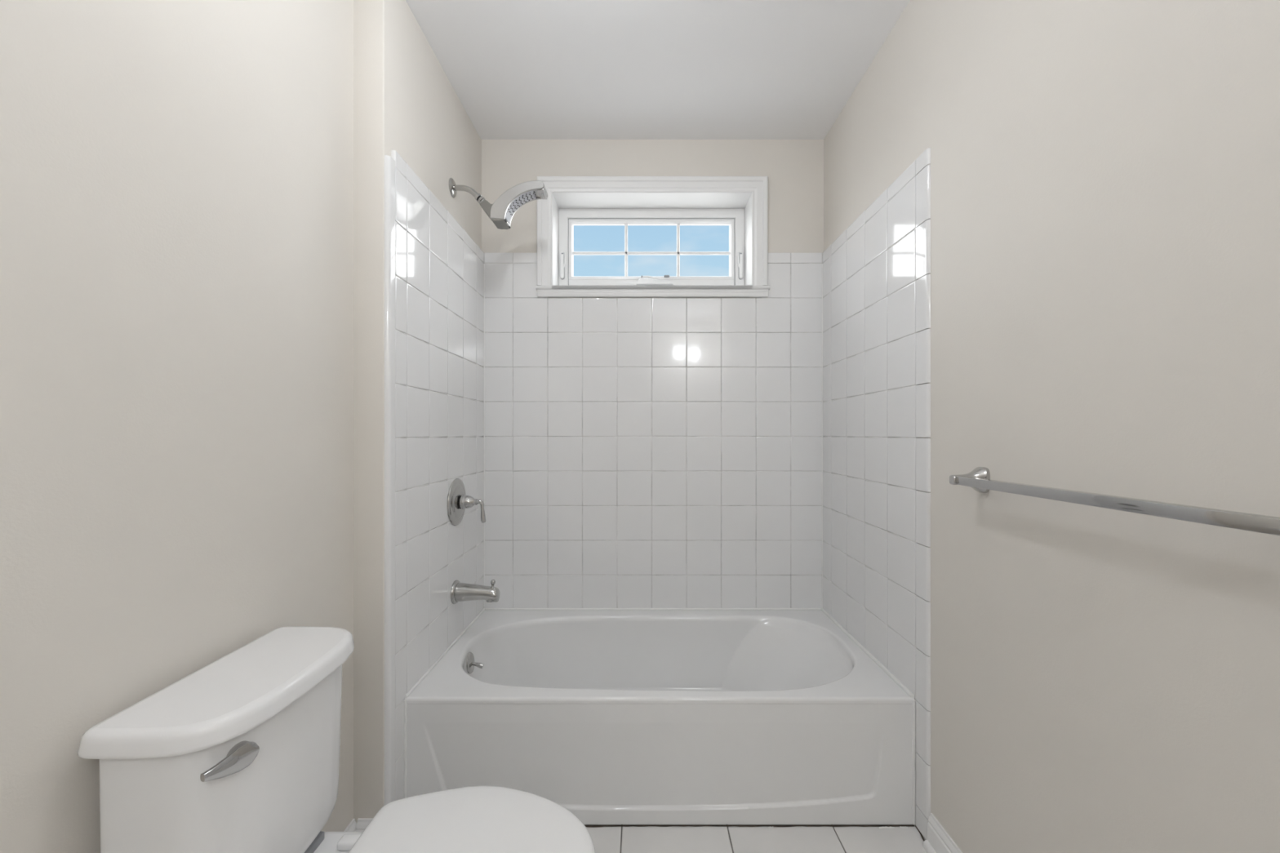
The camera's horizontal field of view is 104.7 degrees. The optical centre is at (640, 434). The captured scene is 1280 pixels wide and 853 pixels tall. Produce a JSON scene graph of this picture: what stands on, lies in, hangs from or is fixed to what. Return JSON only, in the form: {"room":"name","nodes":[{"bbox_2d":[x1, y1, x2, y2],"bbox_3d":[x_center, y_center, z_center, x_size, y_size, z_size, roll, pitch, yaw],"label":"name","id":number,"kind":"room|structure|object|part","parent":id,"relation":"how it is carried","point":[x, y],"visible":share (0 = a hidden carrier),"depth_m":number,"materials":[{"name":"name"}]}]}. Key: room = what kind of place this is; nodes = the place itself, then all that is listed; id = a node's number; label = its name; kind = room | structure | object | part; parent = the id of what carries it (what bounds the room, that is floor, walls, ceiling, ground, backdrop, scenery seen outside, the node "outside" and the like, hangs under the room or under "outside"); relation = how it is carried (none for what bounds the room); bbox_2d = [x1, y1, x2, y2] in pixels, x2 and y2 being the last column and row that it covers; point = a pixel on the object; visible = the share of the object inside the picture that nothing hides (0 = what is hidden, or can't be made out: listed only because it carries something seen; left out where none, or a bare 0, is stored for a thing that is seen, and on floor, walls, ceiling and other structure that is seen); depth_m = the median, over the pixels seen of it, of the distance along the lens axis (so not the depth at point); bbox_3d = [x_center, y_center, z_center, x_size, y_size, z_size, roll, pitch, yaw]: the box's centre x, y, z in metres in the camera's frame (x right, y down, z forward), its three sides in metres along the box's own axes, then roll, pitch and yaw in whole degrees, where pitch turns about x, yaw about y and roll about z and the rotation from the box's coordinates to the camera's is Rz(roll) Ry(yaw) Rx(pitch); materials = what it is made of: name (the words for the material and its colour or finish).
{"room":"bathroom","nodes":[
{"label":"bathroom","id":0,"kind":"room"},
{"bbox_2d":[0,0,353,852],"bbox_3d":[-0.843,-0.079,0.123,0.120,2.438,2.647,0,0,0],"label":"wall","id":1,"kind":"structure","parent":0,"point":[176,176],"depth_m":0.80,"materials":[{"name":"beige paint"}]},
{"bbox_2d":[343,818,356,831],"bbox_3d":[-0.770,1.094,0.123,0.026,0.092,2.446,0,0,0],"label":"baseboard","id":2,"kind":"structure","parent":1,"relation":"attached to","point":[352,826],"depth_m":1.33,"materials":[{"name":"white paint"}]},
{"bbox_2d":[353,0,484,822],"bbox_3d":[-0.745,-0.079,1.810,0.116,2.438,0.927,0,0,0],"label":"wall","id":3,"kind":"structure","parent":0,"point":[419,255],"depth_m":1.46,"materials":[{"name":"white tile"}]},
{"bbox_2d":[355,817,373,832],"bbox_3d":[-0.736,1.094,1.334,0.068,0.092,0.026,0,0,0],"label":"baseboard","id":4,"kind":"structure","parent":3,"relation":"attached to","point":[362,824],"depth_m":1.34,"materials":[{"name":"white paint"}]},
{"bbox_3d":[-0.692,0.169,1.775,0.010,1.932,0.780,0,0,0],"label":"tile panel","id":5,"kind":"part","parent":3,"relation":"part of","materials":[{"name":"white tile"}]},
{"bbox_2d":[447,478,485,525],"bbox_3d":[-0.631,0.252,1.840,0.112,0.176,0.176,0,0,0],"label":"shower valve","id":6,"kind":"object","parent":3,"relation":"attached to","point":[458,501],"visible":1,"depth_m":1.82,"materials":[{"name":"silver metal"}]},
{"bbox_3d":[-0.635,0.252,1.840,0.063,0.055,0.055,0,0,0],"label":"handle","id":7,"kind":"part","parent":6,"relation":"part of","materials":[{"name":"silver metal"}]},
{"bbox_3d":[-0.595,0.285,1.838,0.040,0.086,0.019,0,0,8],"label":"lever","id":8,"kind":"part","parent":6,"relation":"part of","materials":[{"name":"silver metal"}]},
{"bbox_2d":[450,579,499,604],"bbox_3d":[-0.607,0.581,1.825,0.162,0.089,0.085,0,0,0],"label":"tub spout","id":9,"kind":"object","parent":3,"relation":"attached to","point":[460,592],"visible":1,"depth_m":1.80,"materials":[{"name":"silver metal"}]},
{"bbox_3d":[-0.545,0.555,1.825,0.018,0.038,0.018,0,0,0],"label":"diverter knob","id":10,"kind":"part","parent":9,"relation":"part of","materials":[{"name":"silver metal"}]},
{"bbox_2d":[448,177,547,229],"bbox_3d":[-0.526,-0.863,1.835,0.350,0.173,0.080,0,0,0],"label":"shower","id":11,"kind":"object","parent":3,"relation":"attached to","point":[501,212],"visible":1,"depth_m":1.80,"materials":[{"name":"silver metal"}]},
{"bbox_3d":[-0.641,-0.892,1.835,0.120,0.068,0.020,0,0,0],"label":"shower arm","id":12,"kind":"part","parent":11,"relation":"part of","materials":[{"name":"silver metal"}]},
{"bbox_3d":[-0.445,-0.844,1.837,0.106,0.100,0.067,0,0,0],"label":"nozzle plate","id":13,"kind":"part","parent":11,"relation":"part of","materials":[{"name":"silver metal"}]},
{"bbox_2d":[481,139,823,608],"bbox_3d":[0.053,-0.079,2.255,1.546,2.438,0.178,0,0,0],"label":"wall","id":14,"kind":"structure","parent":0,"point":[640,452],"depth_m":2.17,"materials":[{"name":"white tile"}]},
{"bbox_2d":[483,263,484,608],"bbox_3d":[-0.686,0.007,2.165,0.005,1.510,0.005,0,0,0],"label":"bead","id":15,"kind":"object","parent":14,"relation":"attached to","point":[484,264],"visible":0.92,"depth_m":2.16,"materials":[{"name":"white"}]},
{"bbox_2d":[535,176,769,297],"bbox_3d":[0.053,-0.863,2.245,1.019,0.524,0.197,0,0,0],"label":"window","id":16,"kind":"structure","parent":14,"relation":"in","point":[740,203],"depth_m":2.19,"materials":[{"name":"white paint"}]},
{"bbox_3d":[-0.355,-0.814,2.303,0.009,0.077,0.015,0,0,-10],"label":"latch lever","id":17,"kind":"part","parent":16,"relation":"part of","materials":[{"name":"white plastic"}]},
{"bbox_3d":[0.051,-0.854,2.326,0.872,0.408,0.033,0,0,0],"label":"frame","id":18,"kind":"part","parent":16,"relation":"part of","materials":[{"name":"white plastic"}]},
{"bbox_3d":[0.051,-0.854,2.330,0.779,0.316,0.026,0,0,0],"label":"sash","id":19,"kind":"part","parent":16,"relation":"part of","materials":[{"name":"white plastic"}]},
{"bbox_3d":[0.060,-0.724,2.284,0.112,0.021,0.013,0,0,4],"label":"crank handle","id":20,"kind":"part","parent":16,"relation":"part of","materials":[{"name":"white plastic"}]},
{"bbox_2d":[822,263,822,608],"bbox_3d":[0.797,0.007,2.165,0.005,1.510,0.006,0,0,0],"label":"bead","id":21,"kind":"object","parent":14,"relation":"attached to","point":[822,264],"visible":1,"depth_m":2.16,"materials":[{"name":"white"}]},
{"bbox_2d":[405,0,910,139],"bbox_3d":[0.000,-1.348,0.575,2.000,0.100,3.550,0,0,0],"label":"ceiling","id":22,"kind":"structure","parent":0,"point":[518,69],"depth_m":1.72,"materials":[{"name":"white paint"}]},
{"bbox_2d":[584,824,927,852],"bbox_3d":[0.000,1.188,0.575,2.000,0.104,3.550,0,0,0],"label":"floor","id":23,"kind":"structure","parent":0,"point":[606,838],"depth_m":1.39,"materials":[{"name":"tile"}]},
{"bbox_2d":[76,626,595,852],"bbox_3d":[-0.424,0.771,0.855,0.691,0.738,0.391,0,0,0],"label":"toilet","id":24,"kind":"object","parent":23,"relation":"on","point":[240,753],"visible":1,"depth_m":0.80,"materials":[{"name":"white ceramic"}]},
{"bbox_3d":[-0.665,0.419,0.855,0.210,0.033,0.391,0,0,0],"label":"tank lid","id":25,"kind":"part","parent":24,"relation":"part of","materials":[{"name":"white ceramic"}]},
{"bbox_3d":[-0.665,0.599,0.855,0.170,0.325,0.351,0,0,0],"label":"tank","id":26,"kind":"part","parent":24,"relation":"part of","materials":[{"name":"white ceramic"}]},
{"bbox_3d":[-0.584,0.472,0.703,0.013,0.035,0.080,0,0,10],"label":"lever handle","id":27,"kind":"part","parent":24,"relation":"part of","materials":[{"name":"silver metal"}]},
{"bbox_3d":[-0.592,0.472,0.729,0.019,0.033,0.033,0,0,17],"label":"flush lever","id":28,"kind":"part","parent":24,"relation":"part of","materials":[{"name":"silver metal"}]},
{"bbox_3d":[-0.295,0.733,0.855,0.432,0.025,0.339,0,0,0],"label":"seat lid","id":29,"kind":"part","parent":24,"relation":"part of","materials":[{"name":"white plastic"}]},
{"bbox_2d":[404,609,914,824],"bbox_3d":[0.056,0.952,1.799,1.484,0.368,0.726,0,0,0],"label":"bathtub","id":30,"kind":"object","parent":23,"relation":"on","point":[607,717],"visible":0.92,"depth_m":1.45,"materials":[{"name":"white ceramic"}]},
{"bbox_2d":[404,608,484,697],"bbox_3d":[-0.685,0.765,1.801,0.010,0.011,0.723,0,0,0],"label":"bead","id":31,"kind":"object","parent":30,"relation":"attached to","point":[425,674],"visible":1,"depth_m":1.69,"materials":[{"name":"white"}]},
{"bbox_3d":[-0.624,0.831,1.795,0.030,0.072,0.073,0,0,0],"label":"overflow plate","id":32,"kind":"part","parent":30,"relation":"part of","materials":[{"name":"silver metal"}]},
{"bbox_3d":[-0.593,0.840,1.796,0.044,0.024,0.018,0,0,0],"label":"trip lever","id":33,"kind":"part","parent":30,"relation":"part of","materials":[{"name":"silver metal"}]},
{"bbox_2d":[484,608,821,609],"bbox_3d":[0.056,0.765,2.163,1.481,0.010,0.010,0,0,0],"label":"bead","id":34,"kind":"object","parent":30,"relation":"attached to","point":[485,608],"visible":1,"depth_m":2.16,"materials":[{"name":"white"}]},
{"bbox_2d":[821,608,914,697],"bbox_3d":[0.795,0.765,1.802,0.014,0.014,0.723,0,0,0],"label":"bead","id":35,"kind":"object","parent":30,"relation":"attached to","point":[883,668],"visible":1,"depth_m":1.69,"materials":[{"name":"white"}]},
{"bbox_2d":[911,699,915,825],"bbox_3d":[0.796,0.954,1.438,0.011,0.360,0.011,0,0,-23],"label":"bead","id":36,"kind":"object","parent":30,"relation":"attached to","point":[913,739],"visible":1,"depth_m":1.43,"materials":[{"name":"white"}]},
{"bbox_2d":[822,0,1279,852],"bbox_3d":[0.862,-0.079,0.562,0.128,2.438,3.524,0,0,0],"label":"wall","id":37,"kind":"structure","parent":0,"point":[1051,252],"depth_m":0.93,"materials":[{"name":"beige paint"}]},
{"bbox_3d":[0.802,-0.014,1.800,0.010,1.566,0.730,0,0,0],"label":"tile panel","id":38,"kind":"part","parent":37,"relation":"part of","materials":[{"name":"white tile"}]},
{"bbox_2d":[922,813,962,852],"bbox_3d":[0.793,1.094,0.133,0.026,0.092,2.466,0,0,0],"label":"baseboard","id":39,"kind":"structure","parent":37,"relation":"attached to","point":[939,841],"depth_m":1.32,"materials":[{"name":"white paint"}]},
{"bbox_3d":[0.787,1.131,0.133,0.012,0.018,2.466,0,0,0],"label":"shoe moulding","id":40,"kind":"part","parent":39,"relation":"part of","materials":[{"name":"white paint"}]},
{"bbox_2d":[949,466,1279,536],"bbox_3d":[0.768,0.107,0.855,0.076,0.061,0.654,0,0,0],"label":"towel bar","id":41,"kind":"object","parent":37,"relation":"attached to","point":[979,479],"visible":1,"depth_m":0.74,"materials":[{"name":"silver metal"}]},
{"bbox_3d":[0.768,0.107,1.160,0.076,0.061,0.044,0,0,0],"label":"post","id":42,"kind":"part","parent":41,"relation":"part of","materials":[{"name":"silver metal"}]}
]}

